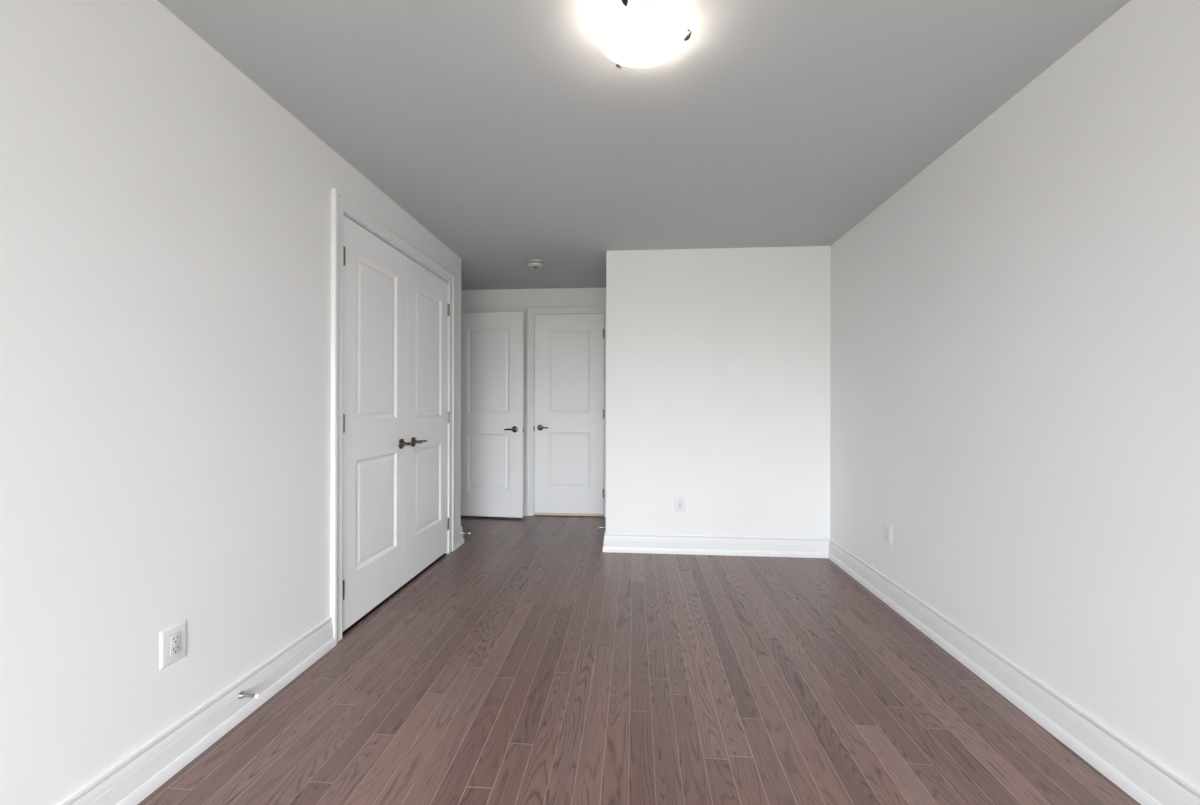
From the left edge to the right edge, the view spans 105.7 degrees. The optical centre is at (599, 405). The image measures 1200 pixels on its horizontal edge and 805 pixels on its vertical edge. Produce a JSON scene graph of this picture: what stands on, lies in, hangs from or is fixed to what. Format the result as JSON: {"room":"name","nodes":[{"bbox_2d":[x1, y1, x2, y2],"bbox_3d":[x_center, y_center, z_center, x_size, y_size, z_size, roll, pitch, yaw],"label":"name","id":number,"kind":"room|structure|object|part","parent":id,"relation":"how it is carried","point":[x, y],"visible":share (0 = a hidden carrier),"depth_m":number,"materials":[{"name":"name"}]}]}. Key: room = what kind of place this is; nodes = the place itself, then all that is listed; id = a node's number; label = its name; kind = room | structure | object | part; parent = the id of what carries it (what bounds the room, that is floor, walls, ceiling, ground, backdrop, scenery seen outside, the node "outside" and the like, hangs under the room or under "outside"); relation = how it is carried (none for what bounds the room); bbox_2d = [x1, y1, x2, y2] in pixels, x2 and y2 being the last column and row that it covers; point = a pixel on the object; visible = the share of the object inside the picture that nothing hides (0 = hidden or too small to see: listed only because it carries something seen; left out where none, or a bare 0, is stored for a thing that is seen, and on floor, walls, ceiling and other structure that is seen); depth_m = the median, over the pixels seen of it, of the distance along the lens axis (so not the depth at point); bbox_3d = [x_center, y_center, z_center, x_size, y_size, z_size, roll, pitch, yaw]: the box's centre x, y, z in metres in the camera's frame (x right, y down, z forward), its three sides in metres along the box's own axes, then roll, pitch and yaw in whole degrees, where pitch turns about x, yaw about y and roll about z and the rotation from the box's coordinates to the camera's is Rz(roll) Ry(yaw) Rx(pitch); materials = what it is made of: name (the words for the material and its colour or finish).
{"room":"empty bedroom","nodes":[
{"label":"empty bedroom","id":0,"kind":"room"},
{"bbox_2d":[0,0,460,804],"bbox_3d":[-1.485,-0.043,0.854,0.120,2.440,6.117,0,0,4],"label":"wall","id":1,"kind":"structure","parent":0,"point":[165,221],"depth_m":1.38,"materials":[{"name":"paint"}]},
{"bbox_2d":[159,619,186,669],"bbox_3d":[-1.376,0.770,1.471,0.007,0.122,0.088,0,0,4],"label":"wall outlet","id":2,"kind":"object","parent":1,"relation":"attached to","point":[172,640],"visible":1,"depth_m":1.46,"materials":[{"name":"white plastic"}]},
{"bbox_2d":[169,631,179,657],"bbox_3d":[-1.375,0.770,1.471,0.001,0.068,0.034,0,0,4],"label":"receptacle","id":3,"kind":"object","parent":2,"relation":"attached to","point":[174,636],"depth_m":1.47,"materials":[{"name":"plastic"}]},
{"bbox_2d":[57,616,334,804],"bbox_3d":[-1.475,1.103,0.075,0.024,0.148,4.324,0,0,4],"label":"baseboard","id":4,"kind":"structure","parent":1,"relation":"attached to","point":[140,773],"depth_m":1.54,"materials":[{"name":"paint"}]},
{"bbox_2d":[238,691,260,698],"bbox_3d":[-1.310,1.084,1.703,0.075,0.025,0.025,0,0,4],"label":"door stop","id":5,"kind":"object","parent":1,"relation":"attached to","point":[242,694],"visible":1,"depth_m":1.70,"materials":[{"name":"silver metal"}]},
{"bbox_2d":[342,215,410,631],"bbox_3d":[-1.276,0.090,2.636,0.096,2.132,0.664,0,0,4],"label":"door","id":6,"kind":"structure","parent":1,"relation":"in","point":[374,271],"depth_m":2.60,"materials":[{"name":"paint"}]},
{"bbox_3d":[-1.236,0.241,2.857,0.049,0.025,0.110,0,0,4],"label":"lever handle","id":7,"kind":"part","parent":6,"relation":"part of","materials":[{"name":"brown metal"}]},
{"bbox_2d":[330,188,454,645],"bbox_3d":[-1.312,0.055,2.973,0.142,2.244,1.480,0,0,4],"label":"trim","id":8,"kind":"structure","parent":1,"relation":"attached to","point":[341,205],"depth_m":2.29,"materials":[{"name":"paint"}]},
{"bbox_2d":[342,553,446,635],"bbox_3d":[-1.326,1.175,2.974,0.119,0.003,1.312,0,0,4],"label":"gap","id":9,"kind":"object","parent":1,"relation":"attached to","point":[444,554],"depth_m":2.77,"materials":[{"name":"black"}]},
{"bbox_2d":[406,257,449,582],"bbox_3d":[-1.225,0.090,3.301,0.096,2.132,0.664,0,0,4],"label":"door","id":10,"kind":"structure","parent":1,"relation":"in","point":[428,308],"depth_m":3.26,"materials":[{"name":"paint"}]},
{"bbox_3d":[-1.218,0.242,3.099,0.049,0.025,0.110,0,0,4],"label":"lever handle","id":11,"kind":"part","parent":10,"relation":"part of","materials":[{"name":"brown metal"}]},
{"bbox_2d":[454,526,463,549],"bbox_3d":[-1.189,1.104,3.814,0.024,0.148,0.217,0,0,4],"label":"baseboard","id":12,"kind":"structure","parent":1,"relation":"attached to","point":[458,538],"depth_m":3.81,"materials":[{"name":"paint"}]},
{"bbox_2d":[461,288,605,501],"bbox_3d":[-0.756,-0.041,4.962,1.798,2.440,0.120,0,0,4],"label":"wall","id":13,"kind":"structure","parent":0,"point":[495,300],"depth_m":4.91,"materials":[{"name":"paint"}]},
{"bbox_2d":[526,306,605,516],"bbox_3d":[-0.332,0.058,4.888,0.919,2.244,0.082,0,0,4],"label":"trim","id":14,"kind":"structure","parent":13,"relation":"attached to","point":[531,312],"depth_m":4.89,"materials":[{"name":"paint"}]},
{"bbox_2d":[534,314,604,515],"bbox_3d":[-0.327,0.095,4.856,0.756,2.158,0.096,0,0,4],"label":"door","id":15,"kind":"structure","parent":13,"relation":"in","point":[569,348],"depth_m":4.87,"materials":[{"name":"paint"}]},
{"bbox_2d":[137,515,1140,804],"bbox_3d":[-0.627,1.229,1.367,4.747,0.100,7.270,0,0,4],"label":"floor","id":16,"kind":"structure","parent":0,"point":[532,663],"depth_m":1.80,"materials":[{"name":"brown wood"}]},
{"bbox_2d":[157,0,1129,289],"bbox_3d":[-0.621,-1.311,1.367,4.747,0.100,7.270,0,0,4],"label":"ceiling","id":17,"kind":"structure","parent":0,"point":[505,129],"depth_m":1.90,"materials":[{"name":"paint"}]},
{"bbox_2d":[528,259,543,268],"bbox_3d":[-0.563,-1.235,3.980,0.141,0.051,0.141,0,0,4],"label":"smoke detector","id":18,"kind":"object","parent":17,"relation":"attached to","point":[533,263],"visible":1,"depth_m":3.93,"materials":[{"name":"plastic"}]},
{"bbox_2d":[597,0,691,68],"bbox_3d":[0.143,-1.204,1.474,0.306,0.110,0.298,0,0,4],"label":"ceiling light","id":19,"kind":"object","parent":17,"relation":"attached to","point":[637,34],"visible":1,"depth_m":1.43,"materials":[{"name":"white glass"}]},
{"bbox_2d":[606,246,830,537],"bbox_3d":[1.034,-0.037,4.253,1.880,2.440,1.261,0,0,4],"label":"wall","id":20,"kind":"structure","parent":0,"point":[718,360],"depth_m":3.63,"materials":[{"name":"paint"}]},
{"bbox_2d":[675,496,685,510],"bbox_3d":[0.644,0.784,3.646,0.088,0.122,0.007,0,0,4],"label":"wall outlet","id":21,"kind":"object","parent":20,"relation":"attached to","point":[680,501],"visible":1,"depth_m":3.64,"materials":[{"name":"white plastic"}]},
{"bbox_2d":[678,500,682,507],"bbox_3d":[0.644,0.784,3.644,0.033,0.067,0.002,0,0,4],"label":"receptacle","id":22,"kind":"object","parent":21,"relation":"attached to","point":[680,502],"depth_m":3.64,"materials":[{"name":"plastic"}]},
{"bbox_2d":[602,533,829,557],"bbox_3d":[0.911,1.109,3.618,1.784,0.148,0.024,0,0,4],"label":"baseboard","id":23,"kind":"structure","parent":20,"relation":"attached to","point":[613,542],"depth_m":3.61,"materials":[{"name":"paint"}]},
{"bbox_2d":[830,0,1199,788],"bbox_3d":[1.635,-0.035,0.561,0.120,2.440,6.009,0,0,4],"label":"wall","id":24,"kind":"structure","parent":0,"point":[1015,328],"depth_m":1.66,"materials":[{"name":"paint"}]},
{"bbox_2d":[884,522,891,545],"bbox_3d":[1.736,0.772,2.747,0.007,0.122,0.088,0,0,4],"label":"wall outlet","id":25,"kind":"object","parent":24,"relation":"attached to","point":[887,527],"visible":1,"depth_m":2.74,"materials":[{"name":"white plastic"}]},
{"bbox_2d":[885,528,888,539],"bbox_3d":[1.734,0.772,2.748,0.002,0.067,0.033,0,0,4],"label":"receptacle","id":26,"kind":"object","parent":25,"relation":"attached to","point":[886,529],"depth_m":2.75,"materials":[{"name":"plastic"}]},
{"bbox_2d":[828,539,1199,804],"bbox_3d":[1.564,1.111,0.627,0.024,0.148,5.889,0,0,4],"label":"baseboard","id":27,"kind":"structure","parent":24,"relation":"attached to","point":[1148,781],"depth_m":1.69,"materials":[{"name":"paint"}]},
{"bbox_3d":[-1.637,-0.043,4.451,0.120,2.440,1.033,0,0,4],"label":"wall","id":28,"kind":"structure","parent":0,"visible":0},
{"bbox_2d":[461,312,523,517],"bbox_3d":[-1.171,0.090,4.773,0.759,2.132,0.156,0,0,8],"label":"door","id":29,"kind":"structure","parent":28,"relation":"in","point":[492,344],"depth_m":4.75,"materials":[{"name":"paint"}]}
]}

